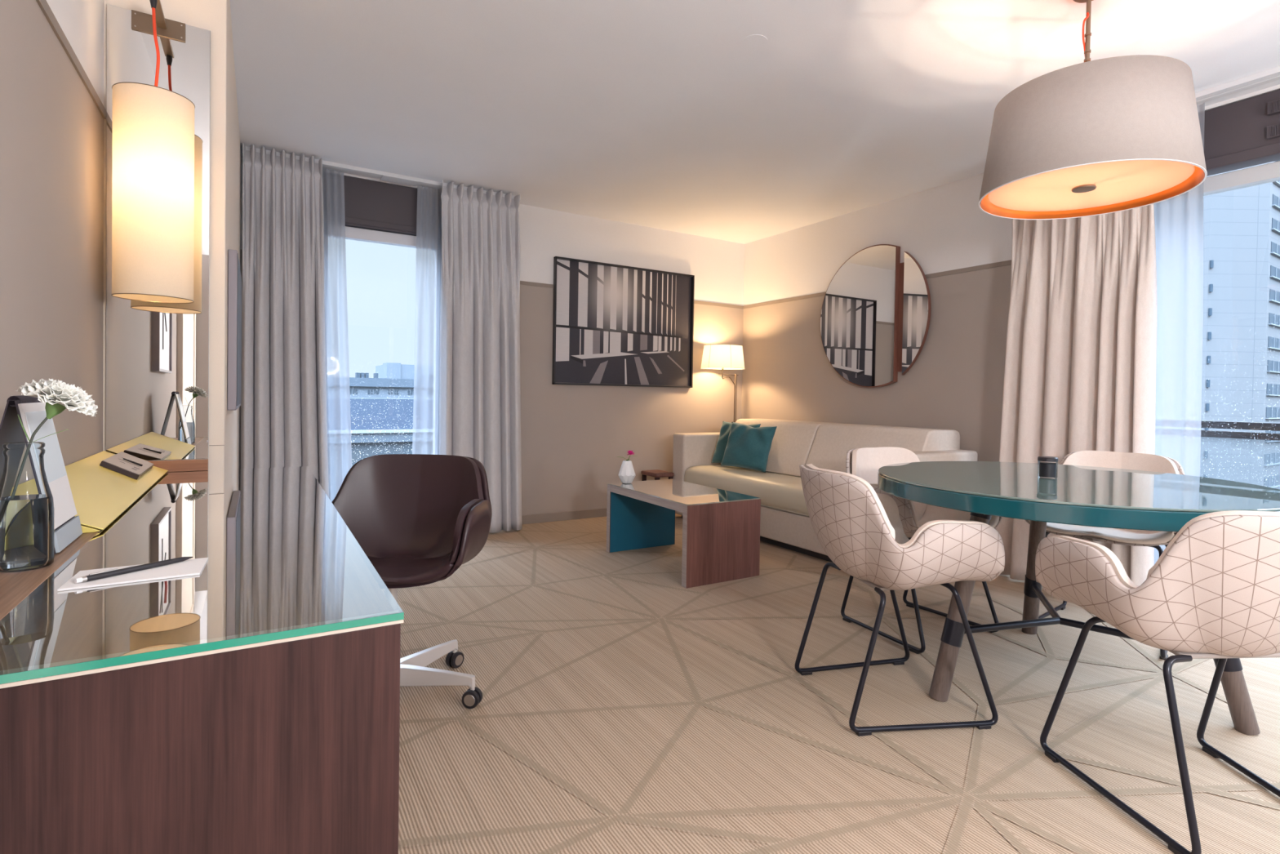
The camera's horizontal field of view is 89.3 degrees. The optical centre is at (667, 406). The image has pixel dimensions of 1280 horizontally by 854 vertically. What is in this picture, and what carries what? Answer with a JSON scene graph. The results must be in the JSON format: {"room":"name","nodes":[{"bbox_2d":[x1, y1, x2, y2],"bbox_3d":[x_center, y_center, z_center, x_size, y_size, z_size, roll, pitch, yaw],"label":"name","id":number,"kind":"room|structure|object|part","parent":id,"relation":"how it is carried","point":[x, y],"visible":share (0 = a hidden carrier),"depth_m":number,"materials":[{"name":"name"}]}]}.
{"room":"hotel room","nodes":[
{"label":"hotel room","id":0,"kind":"room"},
{"bbox_2d":[0,0,104,487],"bbox_3d":[-0.947,-0.247,0.525,0.200,2.507,7.911,0,1,-32],"label":"wall","id":1,"kind":"structure","parent":0,"point":[51,127],"depth_m":1.56,"materials":[{"name":"white paint"}]},
{"bbox_2d":[35,0,106,119],"bbox_3d":[-0.263,-0.866,-0.355,0.006,0.028,5.720,0,1,-32],"label":"trim","id":2,"kind":"structure","parent":1,"relation":"attached to","point":[43,4],"depth_m":1.68,"materials":[{"name":"brown wood"}]},
{"bbox_2d":[102,0,240,470],"bbox_3d":[-2.265,-0.310,3.078,0.342,2.507,2.186,0,1,-32],"label":"frame","id":3,"kind":"structure","parent":0,"point":[213,15],"depth_m":2.23,"materials":[{"name":"beige paint"}]},
{"bbox_2d":[106,4,210,460],"bbox_3d":[-1.680,-0.549,2.141,0.270,1.455,0.009,0,1,-32],"label":"mirror","id":4,"kind":"object","parent":3,"relation":"attached to","point":[157,353],"visible":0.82,"depth_m":2.15,"materials":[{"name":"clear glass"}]},
{"bbox_2d":[111,0,195,303],"bbox_3d":[-1.598,-0.803,2.022,0.201,0.941,0.271,0,1,-32],"label":"wall lamp","id":5,"kind":"object","parent":4,"relation":"attached to","point":[153,131],"visible":1,"depth_m":1.92,"materials":[{"name":"beige fabric"}]},
{"bbox_3d":[-1.563,-0.995,1.978,0.018,0.425,0.043,0,1,-32],"label":"cord","id":6,"kind":"part","parent":5,"relation":"part of","materials":[{"name":"orange plastic"}]},
{"bbox_3d":[-1.604,-1.244,2.036,0.026,0.010,0.209,0,1,-32],"label":"arm","id":7,"kind":"part","parent":5,"relation":"part of","materials":[{"name":"brown metal"}]},
{"bbox_3d":[-1.669,-1.246,2.123,0.140,0.060,0.006,0,1,-32],"label":"wall plate","id":8,"kind":"part","parent":5,"relation":"part of","materials":[{"name":"brown metal"}]},
{"bbox_2d":[226,248,241,410],"bbox_3d":[-1.830,-0.294,2.741,0.030,0.600,0.760,0,1,-32],"label":"television","id":9,"kind":"object","parent":3,"relation":"attached to","point":[233,378],"visible":1,"depth_m":2.42,"materials":[{"name":"grey"}]},
{"bbox_2d":[239,154,744,515],"bbox_3d":[-1.341,-0.326,5.074,4.759,2.507,0.200,0,1,-32],"label":"wall","id":10,"kind":"structure","parent":0,"point":[572,436],"depth_m":5.46,"materials":[{"name":"white paint"}]},
{"bbox_2d":[343,175,417,235],"bbox_3d":[-1.997,-1.399,4.571,0.840,0.327,0.122,0,1,-32],"label":"roller blind","id":11,"kind":"object","parent":10,"relation":"attached to","point":[371,205],"visible":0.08,"depth_m":4.51,"materials":[{"name":"grey"}]},
{"bbox_3d":[-1.970,-1.266,4.526,0.840,0.038,0.012,0,1,-32],"label":"rail","id":12,"kind":"part","parent":11,"relation":"part of","materials":[{"name":"grey metal"}]},
{"bbox_2d":[345,226,416,465],"bbox_3d":[-2.025,-0.194,4.603,0.860,2.075,0.070,0,1,-32],"label":"window","id":13,"kind":"structure","parent":10,"relation":"in","point":[351,233],"depth_m":4.55,"materials":[{"name":"white"}]},
{"bbox_3d":[-2.025,-0.194,4.603,0.860,2.075,0.070,0,1,-32],"label":"frame","id":14,"kind":"part","parent":13,"relation":"part of","materials":[{"name":"white metal"}]},
{"bbox_3d":[-2.024,-0.194,4.602,0.770,1.985,0.006,0,1,-32],"label":"pane","id":15,"kind":"part","parent":13,"relation":"part of","materials":[{"name":"clear glass"}]},
{"bbox_2d":[521,507,606,524],"bbox_3d":[-0.467,0.900,5.533,2.779,0.070,0.014,0,1,-32],"label":"baseboard","id":16,"kind":"structure","parent":10,"relation":"attached to","point":[595,513],"depth_m":5.28,"materials":[{"name":"brown wood"}]},
{"bbox_2d":[551,256,694,387],"bbox_3d":[-0.343,-0.685,5.555,1.348,1.022,0.040,0,1,-32],"label":"framed picture","id":17,"kind":"object","parent":10,"relation":"attached to","point":[624,326],"visible":1,"depth_m":5.53,"materials":[{"name":"black paper"}]},
{"bbox_2d":[520,280,743,308],"bbox_3d":[-0.439,-0.962,5.507,2.779,0.028,0.006,0,1,-32],"label":"trim","id":18,"kind":"structure","parent":10,"relation":"attached to","point":[522,282],"depth_m":5.96,"materials":[{"name":"brown"}]},
{"bbox_2d":[230,0,1279,244],"bbox_3d":[0.976,-1.548,1.708,5.059,0.121,8.311,0,1,-32],"label":"ceiling","id":19,"kind":"structure","parent":0,"point":[652,113],"depth_m":3.09,"materials":[{"name":"paint"}]},
{"bbox_2d":[241,145,520,199],"bbox_3d":[-1.868,-1.564,4.435,1.750,0.029,0.120,0,1,-32],"label":"rail","id":20,"kind":"object","parent":19,"relation":"attached to","point":[383,175],"visible":0.63,"depth_m":4.36,"materials":[{"name":"white plastic"}]},
{"bbox_2d":[240,142,328,497],"bbox_3d":[-2.373,-0.327,4.049,0.494,2.484,0.120,0,1,-32],"label":"curtain","id":21,"kind":"object","parent":20,"relation":"hanging from","point":[284,420],"visible":0.89,"depth_m":4.03,"materials":[{"name":"grey fabric"}]},
{"bbox_2d":[321,168,351,501],"bbox_3d":[-2.220,-0.320,4.280,0.284,2.467,0.050,0,1,-32],"label":"sheer curtain","id":22,"kind":"object","parent":20,"relation":"hanging from","point":[336,337],"visible":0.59,"depth_m":4.29,"materials":[{"name":"white fabric"}]},
{"bbox_2d":[412,185,441,454],"bbox_3d":[-1.699,-0.317,4.612,0.239,2.467,0.043,0,1,-32],"label":"sheer curtain","id":23,"kind":"object","parent":20,"relation":"hanging from","point":[425,437],"visible":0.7,"depth_m":4.60,"materials":[{"name":"white fabric"}]},
{"bbox_2d":[439,179,522,532],"bbox_3d":[-1.332,-0.321,4.699,0.630,2.484,0.126,0,1,-30],"label":"curtain","id":24,"kind":"object","parent":20,"relation":"hanging from","point":[480,386],"visible":0.94,"depth_m":4.70,"materials":[{"name":"grey fabric"}]},
{"bbox_2d":[978,0,1207,219],"bbox_3d":[1.500,-1.125,2.316,0.681,0.728,0.681,0,1,-32],"label":"pendant lamp","id":25,"kind":"object","parent":19,"relation":"hanging from","point":[1106,135],"visible":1,"depth_m":2.11,"materials":[{"name":"grey fabric"}]},
{"bbox_3d":[1.498,-1.243,2.317,0.065,0.322,0.023,0,1,-32],"label":"cord","id":26,"kind":"part","parent":25,"relation":"part of","materials":[{"name":"orange plastic"}]},
{"bbox_3d":[1.500,-1.126,2.316,0.015,0.687,0.015,0,1,-32],"label":"rod","id":27,"kind":"part","parent":25,"relation":"part of","materials":[{"name":"brown metal"}]},
{"bbox_2d":[987,160,1195,211],"bbox_3d":[1.494,-0.789,2.322,0.618,0.004,0.618,0,1,-32],"label":"diffuser","id":28,"kind":"object","parent":25,"relation":"attached to","point":[1096,187],"depth_m":2.31,"materials":[{"name":"white plastic"}]},
{"bbox_3d":[1.496,-0.933,2.319,0.680,0.340,0.680,0,1,-32],"label":"lamp shade","id":29,"kind":"part","parent":25,"relation":"part of","materials":[{"name":"grey fabric"}]},
{"bbox_2d":[1195,66,1279,104],"bbox_3d":[3.151,-1.447,2.134,0.105,0.025,4.100,0,1,-32],"label":"rail","id":30,"kind":"object","parent":19,"relation":"attached to","point":[1271,75],"visible":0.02,"depth_m":2.95,"materials":[{"name":"white plastic"}]},
{"bbox_2d":[995,204,1157,585],"bbox_3d":[2.167,-0.244,3.501,0.106,2.484,0.814,0,1,-32],"label":"curtain","id":31,"kind":"object","parent":30,"relation":"hanging from","point":[1081,357],"visible":0.52,"depth_m":3.42,"materials":[{"name":"beige fabric"}]},
{"bbox_2d":[1153,102,1204,564],"bbox_3d":[2.493,-0.226,3.234,0.039,2.467,0.312,0,1,-32],"label":"sheer curtain","id":32,"kind":"object","parent":30,"relation":"hanging from","point":[1179,220],"visible":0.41,"depth_m":3.19,"materials":[{"name":"white fabric"}]},
{"bbox_2d":[397,513,1279,853],"bbox_3d":[0.933,1.076,1.750,5.059,0.123,8.311,0,1,-32],"label":"floor","id":33,"kind":"structure","parent":0,"point":[624,708],"depth_m":2.05,"materials":[{"name":"beige carpet"}]},
{"bbox_2d":[0,458,404,853],"bbox_3d":[-1.079,0.595,1.455,0.576,0.788,1.851,0,1,-32],"label":"desk","id":34,"kind":"object","parent":33,"relation":"on","point":[249,703],"visible":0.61,"depth_m":0.76,"materials":[{"name":"brown wood"}]},
{"bbox_2d":[0,441,54,572],"bbox_3d":[-0.991,0.152,0.996,0.068,0.192,0.068,0,1,-32],"label":"glass bottle","id":35,"kind":"object","parent":34,"relation":"on","point":[51,551],"visible":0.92,"depth_m":1.00,"materials":[{"name":"clear glass"}]},
{"bbox_2d":[0,493,52,568],"bbox_3d":[-0.992,0.191,0.997,0.065,0.102,0.065,0,1,-32],"label":"water","id":36,"kind":"object","parent":35,"relation":"in","point":[24,518],"visible":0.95,"depth_m":0.97,"materials":[{"name":"clear liquid"}]},
{"bbox_2d":[10,378,97,497],"bbox_3d":[-0.963,0.091,1.020,0.103,0.270,0.097,1,1,1],"label":"carnation","id":37,"kind":"object","parent":35,"relation":"in","point":[58,396],"visible":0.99,"depth_m":1.00,"materials":[{"name":"white plant"}]},
{"bbox_3d":[-0.991,0.119,0.995,0.065,0.215,0.005,0,1,-42],"label":"stem","id":38,"kind":"part","parent":37,"relation":"part of","materials":[{"name":"grey"}]},
{"bbox_2d":[0,395,82,554],"bbox_3d":[-1.108,0.113,1.118,0.118,0.263,0.168,0,1,-32],"label":"desk calendar","id":39,"kind":"object","parent":34,"relation":"on","point":[31,411],"visible":0.86,"depth_m":1.12,"materials":[{"name":"grey paper"}]},
{"bbox_3d":[-1.086,0.069,1.130,0.028,0.121,0.148,0,1,-32],"label":"printed panel","id":40,"kind":"part","parent":39,"relation":"part of","materials":[{"name":"white paper"}]},
{"bbox_2d":[9,450,168,533],"bbox_3d":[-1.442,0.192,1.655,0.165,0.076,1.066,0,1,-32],"label":"folder","id":41,"kind":"object","parent":34,"relation":"on","point":[100,494],"visible":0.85,"depth_m":1.55,"materials":[{"name":"yellow paper"}]},
{"bbox_2d":[99,451,153,479],"bbox_3d":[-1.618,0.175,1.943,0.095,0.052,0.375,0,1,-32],"label":"notepad","id":42,"kind":"object","parent":41,"relation":"on","point":[127,464],"visible":1,"depth_m":1.89,"materials":[{"name":"grey paper"}]},
{"bbox_2d":[57,557,208,591],"bbox_3d":[-0.794,0.250,0.974,0.162,0.003,0.111,0,1,-32],"label":"notepad","id":43,"kind":"object","parent":34,"relation":"on","point":[194,566],"visible":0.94,"depth_m":0.96,"materials":[{"name":"white paper"}]},
{"bbox_2d":[74,556,192,583],"bbox_3d":[-0.800,0.243,0.978,0.008,0.010,0.152,1,1,24],"label":"pencil","id":44,"kind":"object","parent":43,"relation":"on","point":[117,571],"visible":1,"depth_m":0.96,"materials":[{"name":"black wood"}]},
{"bbox_3d":[-0.598,0.641,0.692,0.573,0.736,0.040,0,1,-32],"label":"panel","id":45,"kind":"part","parent":34,"relation":"part of","materials":[{"name":"brown wood"}]},
{"bbox_3d":[-1.006,0.244,1.492,0.416,0.008,1.850,0,1,-32],"label":"glass","id":46,"kind":"part","parent":34,"relation":"part of","materials":[{"name":"white"}]},
{"bbox_2d":[331,453,491,708],"bbox_3d":[-0.922,0.582,2.157,0.661,0.798,0.645,1,1,0],"label":"office chair","id":47,"kind":"object","parent":33,"relation":"on","point":[417,518],"visible":0.64,"depth_m":2.33,"materials":[{"name":"brown leather"}]},
{"bbox_3d":[-0.863,0.898,2.303,0.050,0.068,0.298,1,1,27],"label":"leg","id":48,"kind":"part","parent":47,"relation":"part of","materials":[{"name":"grey paint"}]},
{"bbox_3d":[-0.782,0.902,2.147,0.298,0.068,0.050,1,1,9],"label":"leg","id":49,"kind":"part","parent":47,"relation":"part of","materials":[{"name":"grey paint"}]},
{"bbox_2d":[640,469,674,480],"bbox_3d":[-0.089,0.748,5.527,0.180,0.385,0.260,0,1,-32],"label":"side table","id":50,"kind":"object","parent":33,"relation":"on","point":[657,473],"visible":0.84,"depth_m":5.46,"materials":[{"name":"red wood"}]},
{"bbox_3d":[-0.203,0.763,5.580,0.028,0.350,0.028,0,1,-32],"label":"leg","id":51,"kind":"part","parent":50,"relation":"part of","materials":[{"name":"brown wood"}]},
{"bbox_2d":[606,479,760,588],"bbox_3d":[0.068,0.742,4.003,0.511,0.450,0.942,0,1,-32],"label":"coffee table","id":52,"kind":"object","parent":33,"relation":"on","point":[721,528],"visible":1,"depth_m":3.70,"materials":[{"name":"brown wood"}]},
{"bbox_2d":[617,460,635,483],"bbox_3d":[-0.267,0.432,4.269,0.116,0.150,0.112,0,1,-32],"label":"vase","id":53,"kind":"object","parent":52,"relation":"on","point":[626,474],"visible":1,"depth_m":4.23,"materials":[{"name":"white ceramic"}]},
{"bbox_2d":[616,449,636,460],"bbox_3d":[-0.266,0.353,4.272,0.133,0.129,0.055,1,1,17],"label":"flower","id":54,"kind":"object","parent":53,"relation":"in","point":[630,452],"visible":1,"depth_m":4.26,"materials":[{"name":"pink plant"}]},
{"bbox_3d":[-0.173,0.758,4.384,0.510,0.400,0.042,0,1,-32],"label":"panel","id":55,"kind":"part","parent":52,"relation":"part of","materials":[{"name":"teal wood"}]},
{"bbox_3d":[0.071,0.520,4.001,0.510,0.006,0.940,0,1,-32],"label":"glass","id":56,"kind":"part","parent":52,"relation":"part of","materials":[{"name":"white"}]},
{"bbox_2d":[700,344,745,422],"bbox_3d":[0.548,0.200,5.892,0.550,1.492,0.420,0,1,-32],"label":"floor lamp","id":57,"kind":"object","parent":33,"relation":"on","point":[715,357],"visible":0.85,"depth_m":5.68,"materials":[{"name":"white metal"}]},
{"bbox_3d":[0.500,-0.442,5.833,0.396,0.205,0.396,0,1,-32],"label":"lamp shade","id":58,"kind":"part","parent":57,"relation":"part of","materials":[{"name":"white fabric"}]},
{"bbox_3d":[0.561,-0.238,5.926,0.009,0.111,0.351,2,1,35],"label":"arm","id":59,"kind":"part","parent":57,"relation":"part of","materials":[{"name":"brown metal"}]},
{"bbox_2d":[672,418,977,562],"bbox_3d":[0.999,0.548,4.807,0.884,0.844,2.230,0,1,-32],"label":"sofa","id":60,"kind":"object","parent":33,"relation":"on","point":[785,522],"visible":0.41,"depth_m":4.56,"materials":[{"name":"grey"}]},
{"bbox_3d":[0.454,0.572,5.676,0.875,0.680,0.180,0,1,-32],"label":"armrest","id":61,"kind":"part","parent":60,"relation":"part of","materials":[{"name":"beige fabric"}]},
{"bbox_2d":[711,421,760,462],"bbox_3d":[0.562,0.310,5.350,0.176,0.359,0.429,0,1,-44],"label":"cushion","id":62,"kind":"object","parent":60,"relation":"on","point":[718,454],"visible":0.16,"depth_m":5.41,"materials":[{"name":"teal fabric"}]},
{"bbox_2d":[684,464,808,515],"bbox_3d":[0.888,0.606,4.739,0.624,0.184,1.864,0,1,-32],"label":"seat cushion","id":63,"kind":"object","parent":60,"relation":"on","point":[781,491],"depth_m":4.67,"materials":[{"name":"beige fabric"}]},
{"bbox_2d":[720,422,777,472],"bbox_3d":[0.635,0.316,5.092,0.433,0.373,0.188,2,1,41],"label":"cushion","id":64,"kind":"object","parent":60,"relation":"on","point":[748,446],"visible":1,"depth_m":5.03,"materials":[{"name":"teal fabric"}]},
{"bbox_2d":[720,418,840,476],"bbox_3d":[0.920,0.329,5.272,0.504,0.425,0.983,0,1,-32],"label":"cushion","id":65,"kind":"object","parent":60,"relation":"on","point":[793,442],"depth_m":4.96,"materials":[{"name":"fabric"}]},
{"bbox_2d":[804,423,959,472],"bbox_3d":[1.437,0.351,4.457,0.504,0.425,0.938,0,1,-32],"label":"cushion","id":66,"kind":"object","parent":60,"relation":"on","point":[828,446],"depth_m":4.42,"materials":[{"name":"beige fabric"}]},
{"bbox_3d":[1.550,0.618,3.945,0.875,0.680,0.180,0,1,-32],"label":"armrest","id":67,"kind":"part","parent":60,"relation":"part of","materials":[{"name":"beige fabric"}]},
{"bbox_2d":[794,463,1004,736],"bbox_3d":[0.737,0.608,2.234,0.552,0.797,0.629,1,1,-11],"label":"dining chair","id":68,"kind":"object","parent":33,"relation":"on","point":[860,528],"visible":1,"depth_m":2.00,"materials":[{"name":"fabric"}]},
{"bbox_3d":[0.726,0.779,2.425,0.492,0.439,0.109,1,1,-15],"label":"sled leg","id":69,"kind":"part","parent":68,"relation":"part of","materials":[{"name":"black metal"}]},
{"bbox_3d":[0.758,0.577,2.237,0.230,0.029,0.300,1,1,-11],"label":"under frame","id":70,"kind":"part","parent":68,"relation":"part of","materials":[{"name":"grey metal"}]},
{"bbox_3d":[0.799,0.786,2.059,0.492,0.439,0.109,1,1,-7],"label":"sled leg","id":71,"kind":"part","parent":68,"relation":"part of","materials":[{"name":"black metal"}]},
{"bbox_2d":[840,446,1002,653],"bbox_3d":[1.120,0.603,2.957,0.629,0.797,0.552,0,1,-30],"label":"dining chair","id":72,"kind":"object","parent":33,"relation":"on","point":[864,463],"visible":0.27,"depth_m":3.02,"materials":[{"name":"white plastic"}]},
{"bbox_3d":[0.970,0.776,2.841,0.109,0.439,0.492,0,1,-26],"label":"sled leg","id":73,"kind":"part","parent":72,"relation":"part of","materials":[{"name":"black metal"}]},
{"bbox_3d":[1.292,0.778,3.029,0.109,0.439,0.492,0,1,-34],"label":"sled leg","id":74,"kind":"part","parent":72,"relation":"part of","materials":[{"name":"black metal"}]},
{"bbox_2d":[877,461,1279,735],"bbox_3d":[1.442,0.645,2.380,1.290,0.758,1.290,0,1,-32],"label":"dining table","id":75,"kind":"object","parent":33,"relation":"on","point":[1079,495],"visible":0.89,"depth_m":2.14,"materials":[{"name":"teal glass"}]},
{"bbox_3d":[1.027,0.666,2.260,0.236,0.705,0.061,1,1,-16],"label":"leg","id":76,"kind":"part","parent":75,"relation":"part of","materials":[{"name":"brown wood"}]},
{"bbox_3d":[1.595,0.667,2.806,0.061,0.706,0.244,1,1,20],"label":"leg","id":77,"kind":"part","parent":75,"relation":"part of","materials":[{"name":"brown wood"}]},
{"bbox_2d":[1037,456,1057,478],"bbox_3d":[1.409,0.226,2.399,0.066,0.077,0.066,0,1,-32],"label":"glass jar","id":78,"kind":"object","parent":75,"relation":"on","point":[1048,469],"visible":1,"depth_m":2.38,"materials":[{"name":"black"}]},
{"bbox_3d":[1.410,0.195,2.398,0.066,0.015,0.066,0,1,-32],"label":"lid","id":79,"kind":"part","parent":78,"relation":"part of","materials":[{"name":"black plastic"}]},
{"bbox_2d":[1039,462,1056,477],"bbox_3d":[1.409,0.235,2.399,0.054,0.051,0.054,0,1,-32],"label":"candle","id":80,"kind":"object","parent":78,"relation":"on","point":[1046,469],"depth_m":2.38,"materials":[{"name":"black wax"}]},
{"bbox_3d":[1.448,0.270,2.374,1.286,0.008,1.286,0,1,-32],"label":"glass","id":81,"kind":"part","parent":75,"relation":"part of","materials":[{"name":"teal glass"}]},
{"bbox_3d":[1.772,0.681,2.099,0.237,0.705,0.061,2,1,40],"label":"leg","id":82,"kind":"part","parent":75,"relation":"part of","materials":[{"name":"brown wood"}]},
{"bbox_2d":[1024,450,1185,659],"bbox_3d":[2.006,0.617,2.949,0.552,0.797,0.629,0,1,-44],"label":"dining chair","id":83,"kind":"object","parent":33,"relation":"on","point":[1126,460],"visible":0.41,"depth_m":2.92,"materials":[{"name":"beige fabric"}]},
{"bbox_3d":[1.852,0.787,3.065,0.492,0.439,0.109,0,1,-40],"label":"sled leg","id":84,"kind":"part","parent":83,"relation":"part of","materials":[{"name":"black metal"}]},
{"bbox_3d":[2.113,0.795,2.799,0.109,0.439,0.492,2,1,42],"label":"sled leg","id":85,"kind":"part","parent":83,"relation":"part of","materials":[{"name":"black metal"}]},
{"bbox_2d":[1035,510,1279,853],"bbox_3d":[1.384,0.628,1.664,0.629,0.797,0.552,1,1,-4],"label":"dining chair","id":86,"kind":"object","parent":33,"relation":"on","point":[1213,592],"visible":1,"depth_m":1.50,"materials":[{"name":"beige fabric"}]},
{"bbox_3d":[1.193,0.798,1.681,0.109,0.439,0.492,1,1,-8],"label":"sled leg","id":87,"kind":"part","parent":86,"relation":"part of","materials":[{"name":"black metal"}]},
{"bbox_3d":[1.383,0.596,1.685,0.300,0.029,0.230,1,1,-4],"label":"under frame","id":88,"kind":"part","parent":86,"relation":"part of","materials":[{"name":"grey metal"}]},
{"bbox_3d":[1.565,0.804,1.710,0.109,0.439,0.492,1,1,0],"label":"sled leg","id":89,"kind":"part","parent":86,"relation":"part of","materials":[{"name":"black metal"}]},
{"bbox_2d":[741,84,1279,528],"bbox_3d":[2.869,-0.225,3.059,0.200,2.507,8.111,0,1,-32],"label":"wall","id":90,"kind":"structure","parent":0,"point":[956,381],"depth_m":4.66,"materials":[{"name":"white paint"}]},
{"bbox_2d":[820,244,930,387],"bbox_3d":[1.544,-0.678,4.901,0.072,1.070,1.040,0,1,-32],"label":"wall mirror","id":91,"kind":"object","parent":90,"relation":"attached to","point":[875,315],"visible":1,"depth_m":4.85,"materials":[{"name":"clear mirror"}]},
{"bbox_2d":[820,244,896,386],"bbox_3d":[1.457,-0.681,5.021,0.002,1.054,0.734,0,1,-32],"label":"mirror glass","id":92,"kind":"object","parent":91,"relation":"attached to","point":[858,315],"depth_m":4.95,"materials":[{"name":"white"}]},
{"bbox_2d":[902,252,928,373],"bbox_3d":[1.745,-0.669,4.555,0.002,0.879,0.240,1,1,-23],"label":"mirror glass","id":93,"kind":"object","parent":91,"relation":"attached to","point":[915,285],"depth_m":4.58,"materials":[{"name":"white"}]},
{"bbox_2d":[743,259,1011,308],"bbox_3d":[1.531,-0.921,4.987,0.006,0.028,2.991,0,1,-32],"label":"trim","id":94,"kind":"structure","parent":90,"relation":"attached to","point":[1006,262],"depth_m":4.45,"materials":[{"name":"brown wood"}]},
{"bbox_2d":[1203,160,1279,195],"bbox_3d":[3.396,-0.061,2.159,0.070,2.105,3.820,0,1,-32],"label":"window frame","id":95,"kind":"structure","parent":90,"relation":"in","point":[1269,172],"depth_m":3.11,"materials":[{"name":"grey metal"}]},
{"bbox_2d":[1204,89,1279,176],"bbox_3d":[3.395,-1.286,2.127,0.139,0.295,3.780,0,1,-32],"label":"roller blind","id":96,"kind":"object","parent":90,"relation":"attached to","point":[1246,133],"visible":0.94,"depth_m":3.09,"materials":[{"name":"grey fabric"}]},
{"bbox_3d":[3.356,-1.164,2.105,0.008,0.050,3.780,0,1,-32],"label":"rail","id":97,"kind":"part","parent":96,"relation":"part of","materials":[{"name":"grey metal"}]},
{"bbox_2d":[1266,123,1279,139],"bbox_3d":[2.858,-1.262,2.873,0.029,0.055,0.295,0,1,-32],"label":"air vent","id":98,"kind":"object","parent":96,"relation":"attached to","point":[1273,130],"depth_m":2.98,"materials":[{"name":"grey metal"}]},
{"bbox_2d":[1266,99,1279,115],"bbox_3d":[2.859,-1.372,2.872,0.029,0.055,0.295,0,1,-32],"label":"air vent","id":99,"kind":"object","parent":96,"relation":"attached to","point":[1273,105],"depth_m":2.98,"materials":[{"name":"grey metal"}]},
{"label":"outside","id":100,"kind":"structure","parent":0,"visible":0},
{"bbox_2d":[349,372,413,398],"bbox_3d":[-83.241,6.946,181.347,51.000,31.800,36.900,0,1,-32],"label":"house","id":101,"kind":"structure","parent":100,"point":[361,386],"depth_m":166.21,"materials":[{"name":"grey"}]},
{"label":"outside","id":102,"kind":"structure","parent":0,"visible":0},
{"bbox_2d":[1200,420,1279,440],"bbox_3d":[3.639,0.630,2.320,0.040,1.045,3.900,0,1,-32],"label":"rail","id":103,"kind":"object","parent":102,"point":[1204,424],"visible":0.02,"depth_m":3.35,"materials":[{"name":"grey metal"}]},
{"bbox_3d":[3.647,0.127,2.312,0.040,0.039,3.900,0,1,-32],"label":"handrail","id":104,"kind":"part","parent":103,"relation":"part of","materials":[{"name":"grey metal"}]},
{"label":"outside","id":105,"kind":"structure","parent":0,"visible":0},
{"bbox_2d":[350,398,413,466],"bbox_3d":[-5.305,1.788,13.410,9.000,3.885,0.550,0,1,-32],"label":"balcony railing","id":106,"kind":"structure","parent":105,"point":[368,416],"depth_m":12.93,"materials":[{"name":"blue"}]},
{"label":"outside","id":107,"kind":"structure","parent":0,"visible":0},
{"bbox_2d":[375,362,413,378],"bbox_3d":[-97.464,1.992,275.378,45.900,38.250,30.600,0,1,-32],"label":"rooftop block","id":108,"kind":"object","parent":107,"point":[388,370],"visible":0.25,"depth_m":253.56,"materials":[{"name":"grey"}]},
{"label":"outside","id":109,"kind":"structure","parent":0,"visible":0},
{"bbox_2d":[1200,160,1279,488],"bbox_3d":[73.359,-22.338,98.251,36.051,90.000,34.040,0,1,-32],"label":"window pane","id":110,"kind":"object","parent":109,"point":[1241,377],"visible":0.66,"depth_m":77.92,"materials":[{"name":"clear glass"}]}
]}

